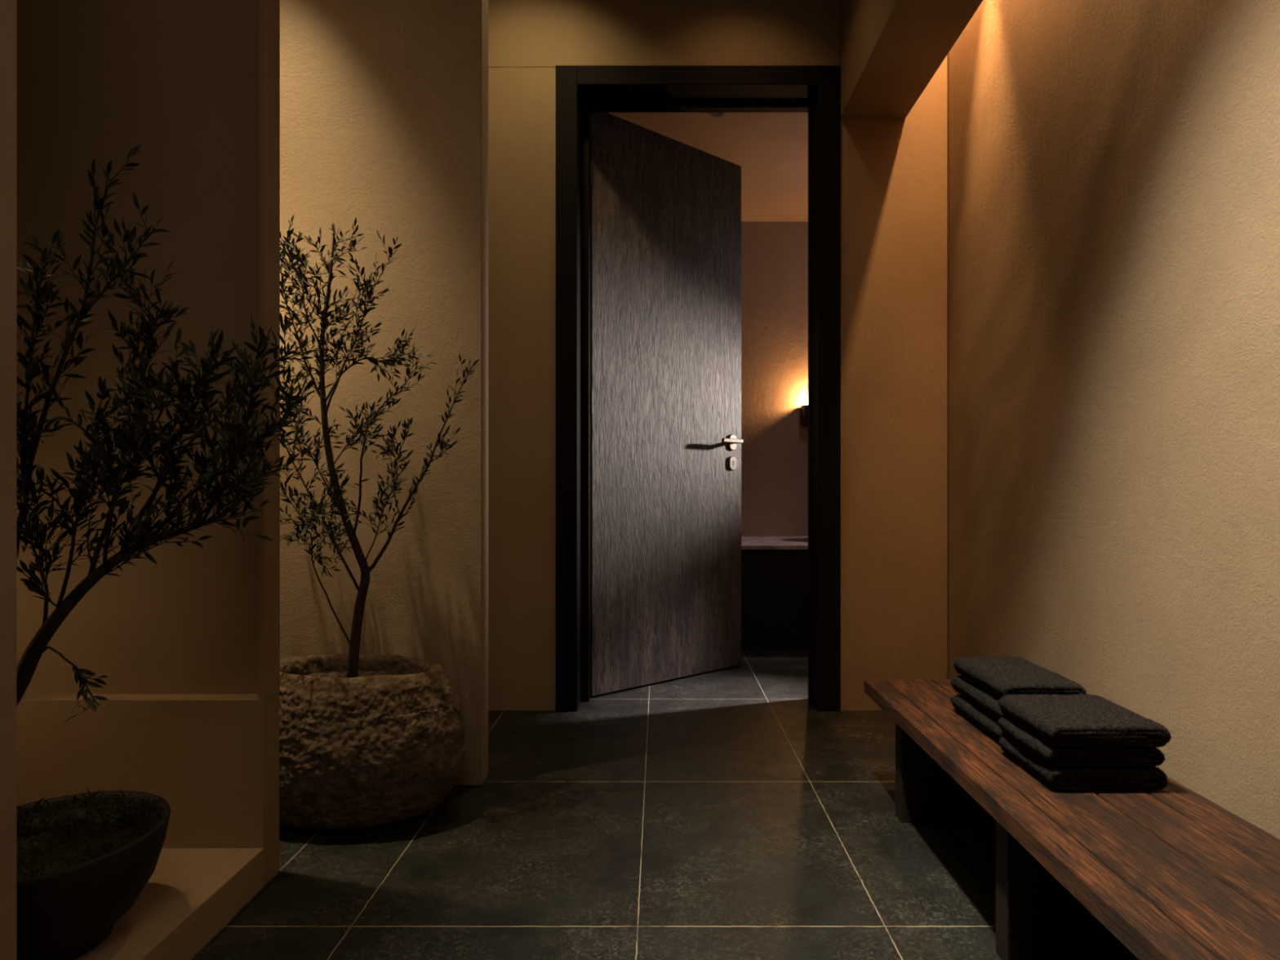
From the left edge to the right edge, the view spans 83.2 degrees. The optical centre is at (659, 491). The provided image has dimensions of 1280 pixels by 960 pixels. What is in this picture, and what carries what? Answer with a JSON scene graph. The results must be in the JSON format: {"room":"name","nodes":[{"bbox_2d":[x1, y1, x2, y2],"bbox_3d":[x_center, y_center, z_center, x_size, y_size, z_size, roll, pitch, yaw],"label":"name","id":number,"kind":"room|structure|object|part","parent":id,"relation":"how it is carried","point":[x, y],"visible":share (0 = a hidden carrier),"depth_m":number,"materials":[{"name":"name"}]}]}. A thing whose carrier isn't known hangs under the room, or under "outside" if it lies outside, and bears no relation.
{"room":"spa hallway","nodes":[
{"label":"spa hallway","id":0,"kind":"room"},
{"bbox_2d":[0,0,16,959],"bbox_3d":[-0.878,-0.675,-0.322,0.053,3.050,2.556,0,0,0],"label":"wall","id":1,"kind":"structure","parent":0,"point":[7,7],"depth_m":0.94,"materials":[{"name":"paint"}]},
{"bbox_2d":[16,790,170,959],"bbox_3d":[-1.046,0.674,1.222,0.359,0.187,0.359,0,0,0],"label":"bowl","id":2,"kind":"object","parent":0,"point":[71,895],"depth_m":1.18,"materials":[{"name":"ceramic"}]},
{"bbox_2d":[16,0,279,884],"bbox_3d":[-1.301,-0.675,1.585,0.898,3.050,0.065,0,0,0],"label":"wall niche","id":3,"kind":"object","parent":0,"point":[186,645],"visible":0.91,"depth_m":1.59,"materials":[{"name":"paint"}]},
{"bbox_2d":[75,848,263,959],"bbox_3d":[-1.301,0.809,1.076,0.898,0.083,0.952,0,0,0],"label":"ledge","id":4,"kind":"structure","parent":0,"point":[190,894],"depth_m":1.37,"materials":[{"name":"beige paint"}]},
{"bbox_2d":[16,144,333,959],"bbox_3d":[-0.924,0.083,1.304,0.599,1.370,0.519,0,0,0],"label":"tree","id":5,"kind":"object","parent":4,"relation":"on","point":[83,860],"visible":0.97,"depth_m":1.22,"materials":[{"name":"green plant"}]},
{"bbox_2d":[280,0,488,785],"bbox_3d":[-1.257,-0.675,2.126,1.486,3.050,0.083,0,0,0],"label":"wall","id":6,"kind":"structure","parent":0,"point":[384,104],"depth_m":2.08,"materials":[{"name":"beige paint"}]},
{"bbox_2d":[190,650,1002,959],"bbox_3d":[0.100,0.890,1.650,4.800,0.080,6.500,0,0,0],"label":"floor","id":7,"kind":"structure","parent":0,"point":[721,814],"depth_m":1.69,"materials":[{"name":"tile"}]},
{"bbox_2d":[279,214,479,830],"bbox_3d":[-0.797,0.060,1.904,0.633,1.573,0.351,0,0,0],"label":"tree","id":8,"kind":"object","parent":7,"relation":"on","point":[366,741],"visible":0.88,"depth_m":1.83,"materials":[{"name":"green plant"}]},
{"bbox_3d":[-0.806,0.647,1.904,0.584,0.399,0.347,0,0,0],"label":"stone pot","id":9,"kind":"part","parent":8,"relation":"part of","materials":[{"name":"grey stone"}]},
{"bbox_2d":[741,536,808,650],"bbox_3d":[0.750,0.568,4.242,2.840,0.565,0.833,0,0,0],"label":"vanity cabinet","id":10,"kind":"object","parent":7,"relation":"on","point":[775,569],"visible":0.22,"depth_m":3.85,"materials":[{"name":"black wood"}]},
{"bbox_2d":[864,679,1279,959],"bbox_3d":[0.785,0.697,1.170,0.380,0.306,1.840,0,0,0],"label":"bench","id":11,"kind":"object","parent":7,"relation":"on","point":[1171,873],"visible":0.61,"depth_m":1.22,"materials":[{"name":"brown wood"}]},
{"bbox_3d":[0.776,0.715,1.874,0.308,0.270,0.048,0,0,0],"label":"leg","id":12,"kind":"part","parent":11,"relation":"part of","materials":[{"name":"black"}]},
{"bbox_2d":[950,693,1008,742],"bbox_3d":[0.820,0.521,1.665,0.200,0.042,0.272,0,0,0],"label":"folded towel","id":13,"kind":"object","parent":11,"relation":"on","point":[984,721],"visible":0.22,"depth_m":1.65,"materials":[{"name":"grey fabric"}]},
{"bbox_2d":[949,675,1006,719],"bbox_3d":[0.820,0.476,1.666,0.197,0.042,0.283,0,0,0],"label":"folded towel","id":14,"kind":"object","parent":13,"relation":"on","point":[987,701],"visible":0.16,"depth_m":1.66,"materials":[{"name":"grey fabric"}]},
{"bbox_2d":[952,656,1086,698],"bbox_3d":[0.823,0.430,1.666,0.188,0.047,0.281,0,0,0],"label":"folded towel","id":15,"kind":"object","parent":14,"relation":"on","point":[1001,676],"visible":0.93,"depth_m":1.61,"materials":[{"name":"grey fabric"}]},
{"bbox_3d":[0.776,0.715,1.309,0.308,0.270,0.048,0,0,0],"label":"leg","id":16,"kind":"part","parent":11,"relation":"part of","materials":[{"name":"black"}]},
{"bbox_2d":[999,734,1168,791],"bbox_3d":[0.816,0.522,1.401,0.229,0.040,0.210,0,0,0],"label":"folded towel","id":17,"kind":"object","parent":11,"relation":"on","point":[1079,778],"visible":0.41,"depth_m":1.30,"materials":[{"name":"grey fabric"}]},
{"bbox_2d":[997,715,1165,767],"bbox_3d":[0.810,0.482,1.405,0.225,0.034,0.210,0,0,0],"label":"folded towel","id":18,"kind":"object","parent":17,"relation":"on","point":[1139,757],"visible":0.41,"depth_m":1.31,"materials":[{"name":"grey fabric"}]},
{"bbox_2d":[998,693,1172,747],"bbox_3d":[0.816,0.441,1.404,0.228,0.045,0.220,0,0,0],"label":"folded towel","id":19,"kind":"object","parent":18,"relation":"on","point":[1091,721],"visible":1,"depth_m":1.33,"materials":[{"name":"grey fabric"}]},
{"bbox_2d":[608,112,808,221],"bbox_3d":[0.700,-1.810,3.870,3.600,0.120,1.820,0,0,0],"label":"ceiling","id":20,"kind":"structure","parent":0,"point":[771,149],"depth_m":3.66,"materials":[{"name":"paint"}]},
{"bbox_2d":[488,0,946,710],"bbox_3d":[0.125,-0.675,2.880,4.650,3.050,0.160,0,0,0],"label":"wall","id":21,"kind":"structure","parent":0,"point":[894,171],"depth_m":2.80,"materials":[{"name":"paint"}]},
{"bbox_2d":[590,112,742,696],"bbox_3d":[0.064,-0.373,3.224,0.882,2.430,0.110,0,0,-39],"label":"door","id":22,"kind":"structure","parent":21,"relation":"in","point":[666,441],"depth_m":3.19,"materials":[{"name":"brown wood"}]},
{"bbox_3d":[0.353,-0.139,3.464,0.046,0.068,0.010,0,0,-39],"label":"lock plate","id":23,"kind":"part","parent":22,"relation":"part of","materials":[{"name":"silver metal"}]},
{"bbox_3d":[0.332,-0.241,3.406,0.130,0.020,0.058,0,0,-39],"label":"lever handle","id":24,"kind":"part","parent":22,"relation":"part of","materials":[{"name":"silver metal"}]},
{"bbox_2d":[555,65,840,711],"bbox_3d":[0.151,-0.402,2.877,1.105,2.503,0.177,0,0,0],"label":"door frame","id":25,"kind":"structure","parent":21,"relation":"attached to","point":[581,91],"depth_m":2.79,"materials":[{"name":"black wood"}]},
{"bbox_2d":[741,221,808,536],"bbox_3d":[0.700,-0.450,4.720,3.600,2.600,0.120,0,0,0],"label":"wall","id":26,"kind":"structure","parent":0,"point":[775,254],"depth_m":4.66,"materials":[{"name":"paint"}]},
{"bbox_2d":[800,404,808,426],"bbox_3d":[0.985,-0.490,4.612,0.144,0.130,0.097,0,0,0],"label":"wall lamp","id":27,"kind":"object","parent":26,"relation":"attached to","point":[804,409],"visible":0.21,"depth_m":4.60,"materials":[{"name":"black metal"}]},
{"bbox_2d":[946,0,1279,839],"bbox_3d":[1.179,-0.675,0.601,0.125,3.050,4.402,0,0,0],"label":"wall","id":28,"kind":"structure","parent":0,"point":[1113,166],"depth_m":1.73,"materials":[{"name":"beige paint"}]},
{"bbox_3d":[-0.500,-2.250,0.680,3.600,0.100,4.560,0,0,0],"label":"ceiling","id":29,"kind":"structure","parent":0,"visible":0},
{"bbox_2d":[840,0,982,118],"bbox_3d":[0.832,-1.827,0.601,0.255,0.746,4.402,0,0,0],"label":"ceiling beam","id":30,"kind":"structure","parent":29,"relation":"attached to","point":[891,51],"depth_m":2.45,"materials":[{"name":"paint"}]}
]}

